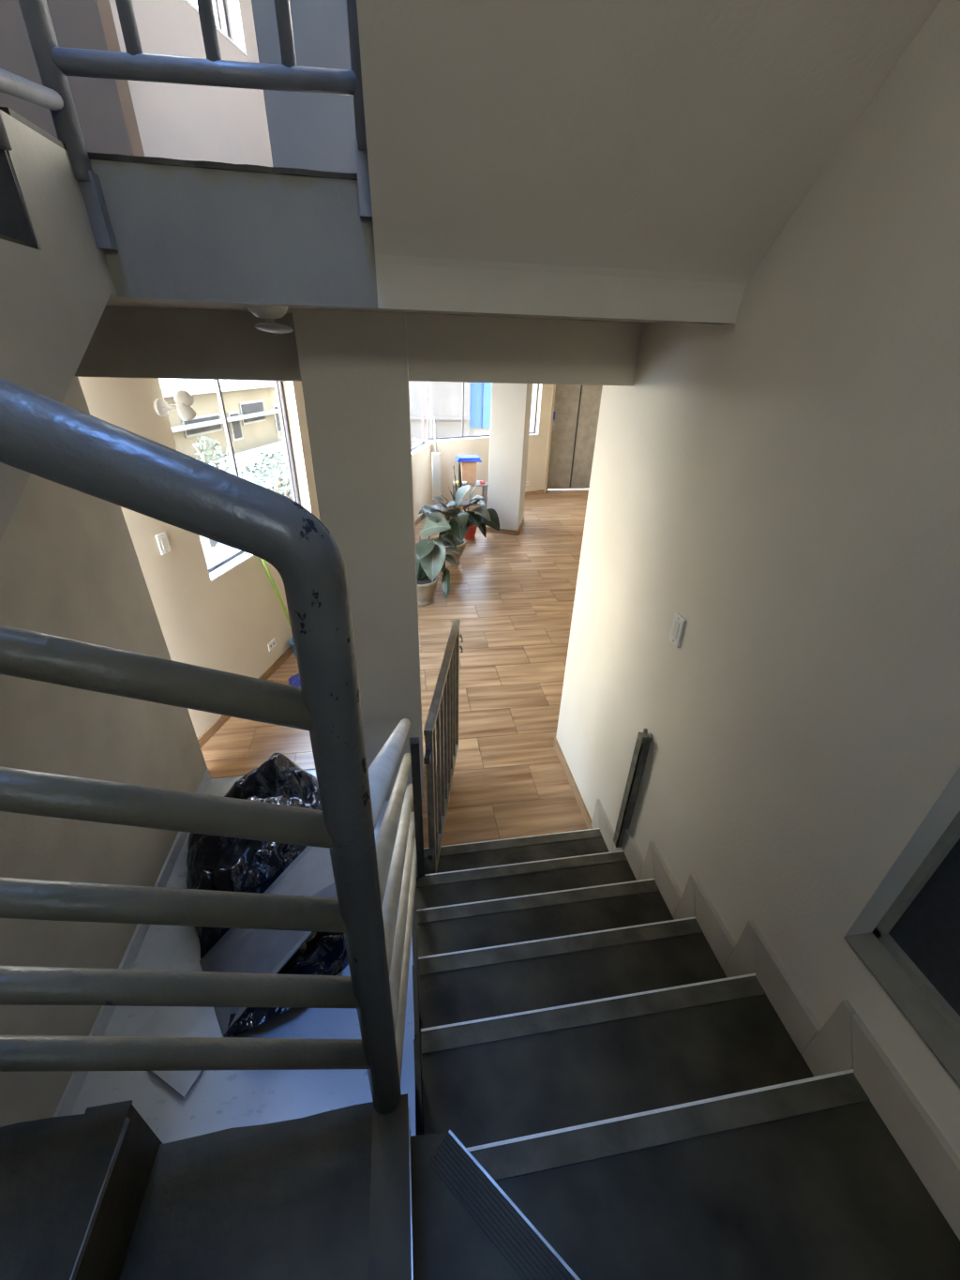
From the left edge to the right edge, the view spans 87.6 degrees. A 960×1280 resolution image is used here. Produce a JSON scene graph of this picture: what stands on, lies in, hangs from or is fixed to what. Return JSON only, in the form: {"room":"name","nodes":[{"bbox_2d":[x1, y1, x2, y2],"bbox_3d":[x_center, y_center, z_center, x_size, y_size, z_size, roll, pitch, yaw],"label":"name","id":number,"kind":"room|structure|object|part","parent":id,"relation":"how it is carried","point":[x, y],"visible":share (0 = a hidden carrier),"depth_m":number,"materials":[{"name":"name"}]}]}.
{"room":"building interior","nodes":[
{"label":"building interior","id":0,"kind":"room"},
{"bbox_2d":[0,0,144,156],"bbox_3d":[-1.573,-3.106,1.300,0.485,3.235,0.130,-3,30,-8],"label":"wall","id":1,"kind":"structure","parent":0,"point":[104,108],"depth_m":1.85,"materials":[{"name":"paint"}]},
{"bbox_2d":[0,376,207,1127],"bbox_3d":[-1.592,-0.590,0.194,0.150,6.500,4.355,-3,30,-8],"label":"wall","id":2,"kind":"structure","parent":0,"point":[70,568],"depth_m":2.16,"materials":[{"name":"paint"}]},
{"bbox_2d":[0,109,116,542],"bbox_3d":[-1.232,-0.291,0.815,0.709,1.148,1.510,-3,30,-8],"label":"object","id":3,"kind":"structure","parent":2,"relation":"attached to","point":[56,286],"depth_m":1.07,"materials":[{"name":"paint"}]},
{"bbox_2d":[52,768,210,1117],"bbox_3d":[-1.595,1.993,1.731,0.015,0.090,4.230,-3,30,-8],"label":"baseboard","id":4,"kind":"structure","parent":2,"relation":"attached to","point":[67,1101],"depth_m":2.44,"materials":[{"name":"white stone"}]},
{"bbox_2d":[74,305,301,381],"bbox_3d":[-1.336,-1.364,2.306,1.060,0.287,0.055,-3,30,-8],"label":"beam","id":5,"kind":"structure","parent":2,"relation":"attached to","point":[126,341],"depth_m":2.29,"materials":[{"name":"paint"}]},
{"bbox_2d":[0,106,357,180],"bbox_3d":[-1.028,-1.380,1.560,1.430,0.012,1.300,-3,30,-8],"label":"floor","id":6,"kind":"structure","parent":0,"point":[92,156],"depth_m":1.26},
{"bbox_2d":[0,0,372,250],"bbox_3d":[-0.552,-1.251,0.698,0.753,1.351,0.967,-3,30,-8],"label":"landing railing","id":7,"kind":"object","parent":6,"relation":"on","point":[54,63],"visible":0.79,"depth_m":1.15,"materials":[{"name":"blue paint"}]},
{"bbox_3d":[-0.924,-1.395,0.729,0.036,1.000,0.035,-3,30,-8],"label":"post","id":8,"kind":"part","parent":7,"relation":"part of","materials":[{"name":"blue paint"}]},
{"bbox_3d":[-0.910,-0.841,0.868,0.038,0.451,0.963,-3,30,-8],"label":"rail","id":9,"kind":"part","parent":7,"relation":"part of","materials":[{"name":"blue paint"}]},
{"bbox_3d":[-0.963,-1.517,1.004,0.060,1.165,0.051,-3,30,-8],"label":"post","id":10,"kind":"part","parent":7,"relation":"part of","materials":[{"name":"blue paint"}]},
{"bbox_3d":[-0.627,-1.329,1.173,0.694,0.058,0.043,-3,30,-8],"label":"rail","id":11,"kind":"part","parent":7,"relation":"part of","materials":[{"name":"blue paint"}]},
{"bbox_3d":[-0.278,-1.598,1.081,0.060,1.065,0.051,-3,30,-8],"label":"post","id":12,"kind":"part","parent":7,"relation":"part of","materials":[{"name":"blue paint"}]},
{"bbox_2d":[70,768,415,1144],"bbox_3d":[-0.333,2.032,1.922,2.560,0.100,4.330,-3,30,-8],"label":"floor","id":13,"kind":"structure","parent":0,"point":[218,1100],"depth_m":2.10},
{"bbox_2d":[133,845,337,1097],"bbox_3d":[-1.002,1.355,2.409,0.494,0.543,1.265,26,38,36],"label":"board","id":14,"kind":"object","parent":13,"relation":"on","point":[239,950],"visible":0.42,"depth_m":2.39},
{"bbox_3d":[-1.299,1.736,2.267,0.389,0.008,0.391,14,32,21],"label":"board panel","id":15,"kind":"part","parent":14,"relation":"part of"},
{"bbox_3d":[-0.931,1.292,2.516,0.940,0.537,0.482,-22,37,-35],"label":"board panel","id":16,"kind":"part","parent":14,"relation":"part of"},
{"bbox_2d":[186,752,348,1037],"bbox_3d":[-1.225,1.188,2.856,0.871,0.386,1.717,-12,33,-23],"label":"bag","id":17,"kind":"object","parent":13,"relation":"on","point":[214,863],"visible":0.38,"depth_m":2.71,"materials":[{"name":"black plastic"}]},
{"bbox_2d":[0,828,959,1279],"bbox_3d":[-0.237,1.452,1.073,2.554,1.754,3.400,-3,30,-8],"label":"staircase","id":18,"kind":"structure","parent":13,"relation":"on","point":[597,1098],"depth_m":1.14,"materials":[{"name":"stone"}]},
{"bbox_2d":[0,377,401,1114],"bbox_3d":[-0.702,0.331,0.562,1.163,1.414,0.054,-3,30,-8],"label":"stair railing","id":19,"kind":"object","parent":18,"relation":"on","point":[42,436],"visible":1,"depth_m":0.53,"materials":[{"name":"paint"}]},
{"bbox_3d":[-0.427,0.003,0.423,0.563,0.238,0.041,-3,30,-8],"label":"rail","id":20,"kind":"part","parent":19,"relation":"part of","materials":[{"name":"paint"}]},
{"bbox_3d":[-0.497,0.142,0.490,0.686,0.280,0.041,-3,30,-8],"label":"rail","id":21,"kind":"part","parent":19,"relation":"part of","materials":[{"name":"paint"}]},
{"bbox_3d":[-0.571,0.287,0.561,0.839,0.304,0.041,-3,30,-8],"label":"rail","id":22,"kind":"part","parent":19,"relation":"part of","materials":[{"name":"paint"}]},
{"bbox_3d":[-0.646,0.435,0.633,0.991,0.378,0.041,-3,30,-8],"label":"rail","id":23,"kind":"part","parent":19,"relation":"part of","materials":[{"name":"paint"}]},
{"bbox_3d":[-0.720,0.581,0.704,1.142,0.478,0.041,-3,30,-8],"label":"rail","id":24,"kind":"part","parent":19,"relation":"part of","materials":[{"name":"paint"}]},
{"bbox_2d":[367,718,417,1084],"bbox_3d":[-0.289,0.730,1.830,0.068,2.035,1.601,-2,30,-6],"label":"stair railing","id":25,"kind":"object","parent":18,"relation":"attached to","point":[396,847],"visible":0.63,"depth_m":1.33,"materials":[{"name":"beige paint"}]},
{"bbox_3d":[-0.277,0.341,1.608,0.058,1.140,1.601,-2,30,-7],"label":"handrail","id":26,"kind":"part","parent":25,"relation":"part of","materials":[{"name":"beige paint"}]},
{"bbox_3d":[-0.281,0.528,1.716,0.045,1.150,1.595,-2,30,-6],"label":"rail","id":27,"kind":"part","parent":25,"relation":"part of","materials":[{"name":"beige paint"}]},
{"bbox_3d":[-0.285,0.714,1.823,0.045,1.170,1.595,-2,30,-6],"label":"rail","id":28,"kind":"part","parent":25,"relation":"part of","materials":[{"name":"beige paint"}]},
{"bbox_3d":[-0.288,0.901,1.930,0.045,1.190,1.596,-2,30,-6],"label":"rail","id":29,"kind":"part","parent":25,"relation":"part of","materials":[{"name":"beige paint"}]},
{"bbox_3d":[-0.292,1.087,2.037,0.045,1.210,1.596,-2,30,-6],"label":"rail","id":30,"kind":"part","parent":25,"relation":"part of","materials":[{"name":"beige paint"}]},
{"bbox_2d":[409,737,424,877],"bbox_3d":[-0.290,0.814,2.347,0.040,0.892,0.040,-3,30,-8],"label":"gate post","id":31,"kind":"object","parent":18,"relation":"on","point":[414,742],"visible":1,"depth_m":2.29,"materials":[{"name":"black paint"}]},
{"bbox_2d":[423,618,463,873],"bbox_3d":[-0.201,0.580,2.919,0.055,1.025,1.169,4,30,4],"label":"gate","id":32,"kind":"object","parent":31,"relation":"attached to","point":[444,709],"visible":1,"depth_m":2.76,"materials":[{"name":"metal"}]},
{"bbox_3d":[-0.187,0.148,2.673,0.038,0.030,1.069,4,30,3],"label":"rail","id":33,"kind":"part","parent":32,"relation":"part of","materials":[{"name":"metal"}]},
{"bbox_3d":[-0.213,1.010,3.169,0.032,0.030,1.001,4,30,3],"label":"rail","id":34,"kind":"part","parent":32,"relation":"part of","materials":[{"name":"metal"}]},
{"bbox_2d":[77,0,432,737],"bbox_3d":[-1.569,-3.493,5.162,0.160,6.400,7.470,6,30,8],"label":"wall","id":35,"kind":"structure","parent":0,"point":[228,623],"depth_m":3.44,"materials":[{"name":"paint"}]},
{"bbox_2d":[155,531,171,555],"bbox_3d":[-2.058,-0.628,3.255,0.014,0.130,0.085,6,30,8],"label":"switch plate","id":36,"kind":"object","parent":35,"relation":"attached to","point":[162,540],"visible":1,"depth_m":3.25,"materials":[{"name":"white plastic"}]},
{"bbox_2d":[153,390,195,421],"bbox_3d":[-1.916,-1.471,3.139,0.226,0.176,0.110,-13,33,-25],"label":"floodlight","id":37,"kind":"object","parent":35,"relation":"attached to","point":[183,399],"visible":1,"depth_m":3.12,"materials":[{"name":"white plastic"}]},
{"bbox_3d":[-1.983,-1.448,3.120,0.018,0.110,0.110,6,30,8],"label":"mount plate","id":38,"kind":"part","parent":37,"relation":"part of","materials":[{"name":"white plastic"}]},
{"bbox_3d":[-1.929,-1.455,3.125,0.103,0.035,0.038,-8,31,-16],"label":"arm","id":39,"kind":"part","parent":37,"relation":"part of","materials":[{"name":"white plastic"}]},
{"bbox_2d":[184,0,247,56],"bbox_3d":[-1.834,-4.325,2.478,0.146,1.402,1.655,6,30,8],"label":"window","id":40,"kind":"structure","parent":35,"relation":"in","point":[218,6],"depth_m":3.40,"materials":[{"name":"white plastic"}]},
{"bbox_3d":[-1.886,-4.336,2.482,0.040,1.390,1.655,6,30,8],"label":"frame","id":41,"kind":"part","parent":40,"relation":"part of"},
{"bbox_2d":[207,379,301,581],"bbox_3d":[-1.920,-1.489,4.102,0.146,1.482,1.655,6,30,8],"label":"window","id":42,"kind":"structure","parent":35,"relation":"in","point":[228,563],"depth_m":4.20,"materials":[{"name":"white plastic"}]},
{"bbox_3d":[-1.920,-0.850,4.464,0.106,0.015,1.655,6,30,8],"label":"sill","id":43,"kind":"part","parent":42,"relation":"part of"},
{"bbox_2d":[267,638,276,651],"bbox_3d":[-1.938,0.045,4.662,0.014,0.075,0.120,6,30,8],"label":"power outlet","id":44,"kind":"object","parent":35,"relation":"attached to","point":[272,643],"visible":1,"depth_m":4.65,"materials":[{"name":"white plastic"}]},
{"bbox_2d":[197,513,422,748],"bbox_3d":[-1.571,-0.814,6.634,0.013,0.080,7.310,6,30,8],"label":"baseboard","id":45,"kind":"structure","parent":35,"relation":"attached to","point":[222,719],"depth_m":4.52,"materials":[{"name":"brown wood"}]},
{"bbox_2d":[411,381,430,455],"bbox_3d":[-1.125,-3.768,8.068,0.146,1.427,1.830,6,30,8],"label":"window","id":46,"kind":"structure","parent":35,"relation":"in","point":[422,445],"depth_m":8.88,"materials":[{"name":"white plastic"}]},
{"bbox_3d":[-1.177,-3.778,8.072,0.040,1.415,1.830,6,30,8],"label":"frame","id":47,"kind":"part","parent":46,"relation":"part of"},
{"bbox_3d":[-1.124,-3.153,8.416,0.106,0.015,1.830,6,30,8],"label":"sill","id":48,"kind":"part","parent":46,"relation":"part of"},
{"bbox_2d":[251,0,357,173],"bbox_3d":[-0.510,-3.059,1.276,0.452,3.235,0.395,-3,30,-8],"label":"wall","id":49,"kind":"structure","parent":0,"point":[307,130],"depth_m":1.72,"materials":[{"name":"grey paint"}]},
{"bbox_2d":[291,308,424,800],"bbox_3d":[-0.598,-0.200,2.914,0.454,2.872,0.395,-3,30,-8],"label":"wall column","id":50,"kind":"structure","parent":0,"point":[353,365],"depth_m":2.38,"materials":[{"name":"paint"}]},
{"bbox_2d":[200,488,588,847],"bbox_3d":[0.678,-1.049,7.350,7.034,0.105,9.650,-3,30,-8],"label":"floor","id":51,"kind":"structure","parent":0,"point":[512,597],"depth_m":4.68,"materials":[{"name":"wood"}]},
{"bbox_2d":[288,635,296,657],"bbox_3d":[-1.775,0.056,4.969,0.218,0.214,0.212,-3,30,-8],"label":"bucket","id":52,"kind":"object","parent":51,"relation":"on","point":[291,641],"visible":0.22,"depth_m":4.93,"materials":[{"name":"plastic"}]},
{"bbox_2d":[259,557,290,625],"bbox_3d":[-1.847,-0.412,4.578,0.026,1.186,0.319,16,33,23],"label":"stick","id":53,"kind":"object","parent":52,"relation":"in","point":[262,560],"visible":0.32,"depth_m":4.53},
{"bbox_2d":[288,672,301,687],"bbox_3d":[-1.531,0.370,4.472,0.362,0.174,0.326,-3,30,-8],"label":"cloth bundle","id":54,"kind":"object","parent":51,"relation":"on","point":[294,681],"visible":0.09,"depth_m":4.41,"materials":[{"name":"blue fabric"}]},
{"bbox_2d":[431,419,441,514],"bbox_3d":[-0.731,-2.762,8.414,0.140,1.736,0.100,-3,30,-8],"label":"radiator","id":55,"kind":"object","parent":51,"relation":"on","point":[436,457],"depth_m":8.35,"materials":[{"name":"white metal"}]},
{"bbox_3d":[-0.723,-3.297,8.112,0.052,0.506,0.033,14,32,21],"label":"rod","id":56,"kind":"part","parent":55,"relation":"part of","materials":[{"name":"white metal"}]},
{"bbox_3d":[-0.738,-2.543,8.540,0.140,1.230,0.100,-3,30,-8],"label":"casing","id":57,"kind":"part","parent":55,"relation":"part of","materials":[{"name":"white plastic"}]},
{"bbox_2d":[415,509,462,605],"bbox_3d":[-0.569,-0.959,5.906,0.689,1.108,0.484,-3,30,-8],"label":"potted plant","id":58,"kind":"object","parent":51,"relation":"on","point":[430,556],"visible":0.93,"depth_m":5.82,"materials":[{"name":"green plant"}]},
{"bbox_3d":[-0.717,-0.617,6.114,0.420,0.300,0.420,-3,30,-8],"label":"pot","id":59,"kind":"part","parent":58,"relation":"part of","materials":[{"name":"stone"}]},
{"bbox_3d":[-0.574,-0.997,5.897,0.358,0.667,0.211,-3,30,-8],"label":"stem","id":60,"kind":"part","parent":58,"relation":"part of","materials":[{"name":"green plant"}]},
{"bbox_2d":[418,496,468,567],"bbox_3d":[-0.525,-1.530,7.114,0.690,0.901,0.603,-3,30,-8],"label":"potted plant","id":61,"kind":"object","parent":51,"relation":"on","point":[459,524],"visible":0.63,"depth_m":6.96,"materials":[{"name":"green plant"}]},
{"bbox_3d":[-0.442,-1.268,7.226,0.494,0.340,0.494,-3,30,-8],"label":"pot","id":62,"kind":"part","parent":61,"relation":"part of","materials":[{"name":"stone"}]},
{"bbox_2d":[441,459,464,520],"bbox_3d":[-0.531,-2.564,8.639,0.497,1.180,0.272,-22,37,-35],"label":"snake plant","id":63,"kind":"object","parent":51,"relation":"on","point":[459,468],"visible":0.41,"depth_m":8.64,"materials":[{"name":"green plant"}]},
{"bbox_2d":[451,480,488,508],"bbox_3d":[-0.190,-2.643,9.382,0.620,0.595,0.370,-3,30,-8],"label":"side table","id":64,"kind":"object","parent":51,"relation":"on","point":[485,486],"visible":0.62,"depth_m":9.27,"materials":[{"name":"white wood"}]},
{"bbox_3d":[-0.491,-2.691,9.481,0.040,0.565,0.040,-3,30,-8],"label":"leg","id":65,"kind":"part","parent":64,"relation":"part of","materials":[{"name":"brown wood"}]},
{"bbox_2d":[454,454,481,483],"bbox_3d":[-0.216,-3.100,9.112,0.440,0.464,0.340,-3,30,-8],"label":"cardboard box","id":66,"kind":"object","parent":64,"relation":"on","point":[468,462],"visible":0.93,"depth_m":9.01,"materials":[{"name":"brown cardboard"}]},
{"bbox_3d":[-0.211,-3.271,9.014,0.440,0.070,0.340,-3,30,-8],"label":"lid","id":67,"kind":"part","parent":66,"relation":"part of","materials":[{"name":"blue plastic"}]},
{"bbox_2d":[458,499,486,506],"bbox_3d":[-0.192,-2.580,9.418,0.600,0.020,0.350,-3,30,-8],"label":"shelf","id":68,"kind":"object","parent":64,"relation":"attached to","point":[464,503],"depth_m":9.37,"materials":[{"name":"white wood"}]},
{"bbox_3d":[0.062,-2.721,9.563,0.040,0.565,0.040,-3,30,-8],"label":"leg","id":69,"kind":"part","parent":64,"relation":"part of","materials":[{"name":"brown wood"}]},
{"bbox_3d":[0.110,-2.568,9.298,0.040,0.565,0.040,-3,30,-8],"label":"leg","id":70,"kind":"part","parent":64,"relation":"part of","materials":[{"name":"brown wood"}]},
{"bbox_2d":[447,484,499,540],"bbox_3d":[-0.068,-2.014,8.013,0.839,0.872,0.576,21,35,30],"label":"potted plant","id":71,"kind":"object","parent":51,"relation":"on","point":[489,517],"visible":0.81,"depth_m":7.98,"materials":[{"name":"green plant"}]},
{"bbox_3d":[-0.197,-1.817,8.297,0.315,0.240,0.315,-3,30,-8],"label":"pot","id":72,"kind":"part","parent":71,"relation":"part of","materials":[{"name":"red plastic"}]},
{"bbox_2d":[89,159,728,324],"bbox_3d":[-0.509,-1.360,1.849,2.560,0.282,1.096,-3,30,-8],"label":"floor slab edge","id":73,"kind":"structure","parent":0,"point":[186,237],"depth_m":1.35,"materials":[{"name":"paint"}]},
{"bbox_2d":[245,304,293,332],"bbox_3d":[-0.728,-1.117,1.732,0.147,0.093,0.142,-3,30,-8],"label":"ceiling lamp","id":74,"kind":"object","parent":73,"relation":"attached to","point":[269,313],"visible":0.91,"depth_m":1.71,"materials":[{"name":"white plastic"}]},
{"bbox_3d":[-0.729,-1.108,1.737,0.034,0.028,0.028,-3,30,-8],"label":"stem","id":75,"kind":"part","parent":74,"relation":"part of","materials":[{"name":"white plastic"}]},
{"bbox_2d":[419,383,554,505],"bbox_3d":[0.172,-4.240,9.815,2.970,3.165,0.160,-16,34,-28],"label":"wall","id":76,"kind":"structure","parent":0,"point":[537,450],"depth_m":10.13,"materials":[{"name":"paint"}]},
{"bbox_2d":[426,381,490,441],"bbox_3d":[-0.182,-4.512,9.378,1.750,1.387,0.146,-16,34,-28],"label":"window","id":77,"kind":"structure","parent":76,"relation":"in","point":[461,437],"depth_m":9.46,"materials":[{"name":"white plastic"}]},
{"bbox_3d":[-0.190,-3.908,9.704,1.750,0.015,0.106,-16,34,-28],"label":"sill","id":78,"kind":"part","parent":77,"relation":"part of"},
{"bbox_2d":[441,489,544,505],"bbox_3d":[0.257,-2.977,10.508,2.770,0.080,0.013,-16,34,-28],"label":"baseboard","id":79,"kind":"structure","parent":76,"relation":"attached to","point":[540,491],"depth_m":11.00,"materials":[{"name":"brown wood"}]},
{"bbox_2d":[528,383,539,435],"bbox_3d":[0.984,-4.847,10.025,0.500,1.387,0.146,-16,34,-28],"label":"window","id":80,"kind":"structure","parent":76,"relation":"in","point":[537,384],"depth_m":10.29,"materials":[{"name":"white plastic"}]},
{"bbox_2d":[486,382,532,530],"bbox_3d":[0.492,-3.224,8.284,0.548,2.840,0.912,7,30,9],"label":"wall","id":81,"kind":"structure","parent":0,"point":[511,403],"depth_m":7.97,"materials":[{"name":"paint"}]},
{"bbox_2d":[485,516,524,535],"bbox_3d":[0.450,-2.056,8.910,0.575,0.080,0.864,7,30,9],"label":"baseboard","id":82,"kind":"structure","parent":81,"relation":"attached to","point":[489,529],"depth_m":8.57,"materials":[{"name":"brown wood"}]},
{"bbox_2d":[543,384,556,492],"bbox_3d":[2.437,-4.731,10.793,2.150,3.165,0.480,-3,30,-8],"label":"wall","id":83,"kind":"structure","parent":0,"point":[554,387],"depth_m":10.71,"materials":[{"name":"paint"}]},
{"bbox_2d":[546,384,602,490],"bbox_3d":[2.181,-4.462,10.959,1.335,2.320,0.144,-3,30,-8],"label":"door","id":84,"kind":"structure","parent":83,"relation":"in","point":[577,407],"depth_m":10.95,"materials":[{"name":"wood"}]},
{"bbox_3d":[2.186,-4.479,10.988,1.315,2.320,0.080,-3,30,-8],"label":"frame","id":85,"kind":"part","parent":84,"relation":"part of","materials":[{"name":"metal"}]},
{"bbox_2d":[556,0,959,1159],"bbox_3d":[1.109,-0.738,0.596,0.200,6.500,4.355,-3,30,-8],"label":"wall","id":86,"kind":"structure","parent":0,"point":[782,480],"depth_m":1.41,"materials":[{"name":"paint"}]},
{"bbox_2d":[406,313,643,386],"bbox_3d":[0.174,-1.374,2.377,1.055,0.260,0.391,-3,30,-8],"label":"beam","id":87,"kind":"structure","parent":86,"relation":"attached to","point":[442,348],"depth_m":2.21,"materials":[{"name":"paint"}]},
{"bbox_2d":[553,737,592,828],"bbox_3d":[0.659,1.024,3.544,0.013,0.080,0.935,-3,30,-8],"label":"baseboard","id":88,"kind":"structure","parent":86,"relation":"attached to","point":[569,775],"depth_m":3.52,"materials":[{"name":"brown wood"}]},
{"bbox_2d":[613,728,651,847],"bbox_3d":[0.773,0.777,2.562,0.050,0.800,0.052,-3,30,-8],"label":"post","id":89,"kind":"object","parent":86,"relation":"attached to","point":[643,740],"visible":1,"depth_m":2.52,"materials":[{"name":"metal"}]},
{"bbox_3d":[0.779,0.458,2.375,0.040,0.060,0.046,-3,30,-8],"label":"strike plate","id":90,"kind":"part","parent":89,"relation":"part of","materials":[{"name":"metal"}]},
{"bbox_2d":[356,0,940,323],"bbox_3d":[0.524,-1.707,-0.419,1.149,3.192,2.759,-3,30,-8],"label":"ceiling","id":91,"kind":"structure","parent":86,"relation":"attached to","point":[640,159],"depth_m":1.17,"materials":[{"name":"paint"}]},
{"bbox_2d":[668,611,686,647],"bbox_3d":[0.820,-0.043,2.083,0.014,0.130,0.078,-3,30,-8],"label":"switch plate","id":92,"kind":"object","parent":86,"relation":"attached to","point":[679,622],"visible":1,"depth_m":2.07,"materials":[{"name":"white plastic"}]},
{"bbox_2d":[591,798,959,1240],"bbox_3d":[0.996,1.543,1.458,0.018,1.107,3.410,-3,30,-8],"label":"baseboard","id":93,"kind":"structure","parent":86,"relation":"attached to","point":[844,1043],"depth_m":1.41,"materials":[{"name":"ceramic"}]},
{"bbox_2d":[843,810,959,1088],"bbox_3d":[1.144,0.596,0.599,0.125,1.117,1.130,-3,30,-8],"label":"window","id":94,"kind":"structure","parent":86,"relation":"in","point":[913,952],"depth_m":1.21,"materials":[{"name":"metal"}]},
{"bbox_3d":[1.110,1.078,0.872,0.086,0.008,1.130,-3,30,-8],"label":"sill","id":95,"kind":"part","parent":94,"relation":"part of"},
{"bbox_3d":[1.186,0.592,0.604,0.040,1.113,1.130,-3,30,-8],"label":"frame","id":96,"kind":"part","parent":94,"relation":"part of","materials":[{"name":"metal"}]},
{"bbox_3d":[1.190,0.590,0.608,0.010,1.063,1.087,-3,30,-8],"label":"pane","id":97,"kind":"part","parent":94,"relation":"part of","materials":[{"name":"clear glass"}]},
{"label":"outside","id":98,"kind":"structure","parent":0,"visible":0},
{"bbox_3d":[-1.709,-1.642,18.530,120.000,0.300,110.000,-3,30,-8],"label":"ground","id":99,"kind":"structure","parent":98,"visible":0},
{"bbox_2d":[203,542,237,566],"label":"window","id":100,"kind":"structure","parent":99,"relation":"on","point":[212,554],"depth_m":9.27,"materials":[{"name":"white glass"}]},
{"bbox_2d":[240,450,291,496],"bbox_3d":[-5.215,-3.765,12.751,1.982,1.959,2.020,-3,30,-8],"label":"shrub","id":101,"kind":"object","parent":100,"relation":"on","point":[267,463],"visible":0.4,"depth_m":12.36,"materials":[{"name":"green plant"}]},
{"bbox_2d":[158,378,283,461],"bbox_3d":[-10.969,-6.741,19.997,5.400,6.600,16.600,6,30,8],"label":"house","id":102,"kind":"structure","parent":99,"relation":"on","point":[251,410],"depth_m":17.37,"materials":[{"name":"beige paint"}]},
{"bbox_2d":[199,440,292,552],"bbox_3d":[-6.736,-4.176,17.746,2.500,4.610,11.500,6,30,8],"label":"roofs","id":103,"kind":"structure","parent":99,"relation":"on","point":[241,460],"depth_m":15.77,"materials":[{"name":"white"}]},
{"bbox_2d":[408,380,470,447],"bbox_3d":[-2.313,-6.527,15.655,3.490,11.000,3.900,-3,30,-8],"label":"building","id":104,"kind":"structure","parent":99,"relation":"on","point":[444,398],"depth_m":13.80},
{"bbox_2d":[469,382,536,436],"bbox_3d":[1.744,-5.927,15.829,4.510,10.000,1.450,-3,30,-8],"label":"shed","id":105,"kind":"object","parent":99,"relation":"on","point":[480,393],"visible":0.09,"depth_m":14.34,"materials":[{"name":"blue"}]},
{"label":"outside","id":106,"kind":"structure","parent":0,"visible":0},
{"bbox_2d":[193,435,233,473],"bbox_3d":[-5.481,-3.060,10.505,0.895,2.341,0.948,10,31,15],"label":"shrub","id":107,"kind":"object","parent":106,"point":[219,453],"visible":0.3,"depth_m":10.06,"materials":[{"name":"green plant"}]}
]}

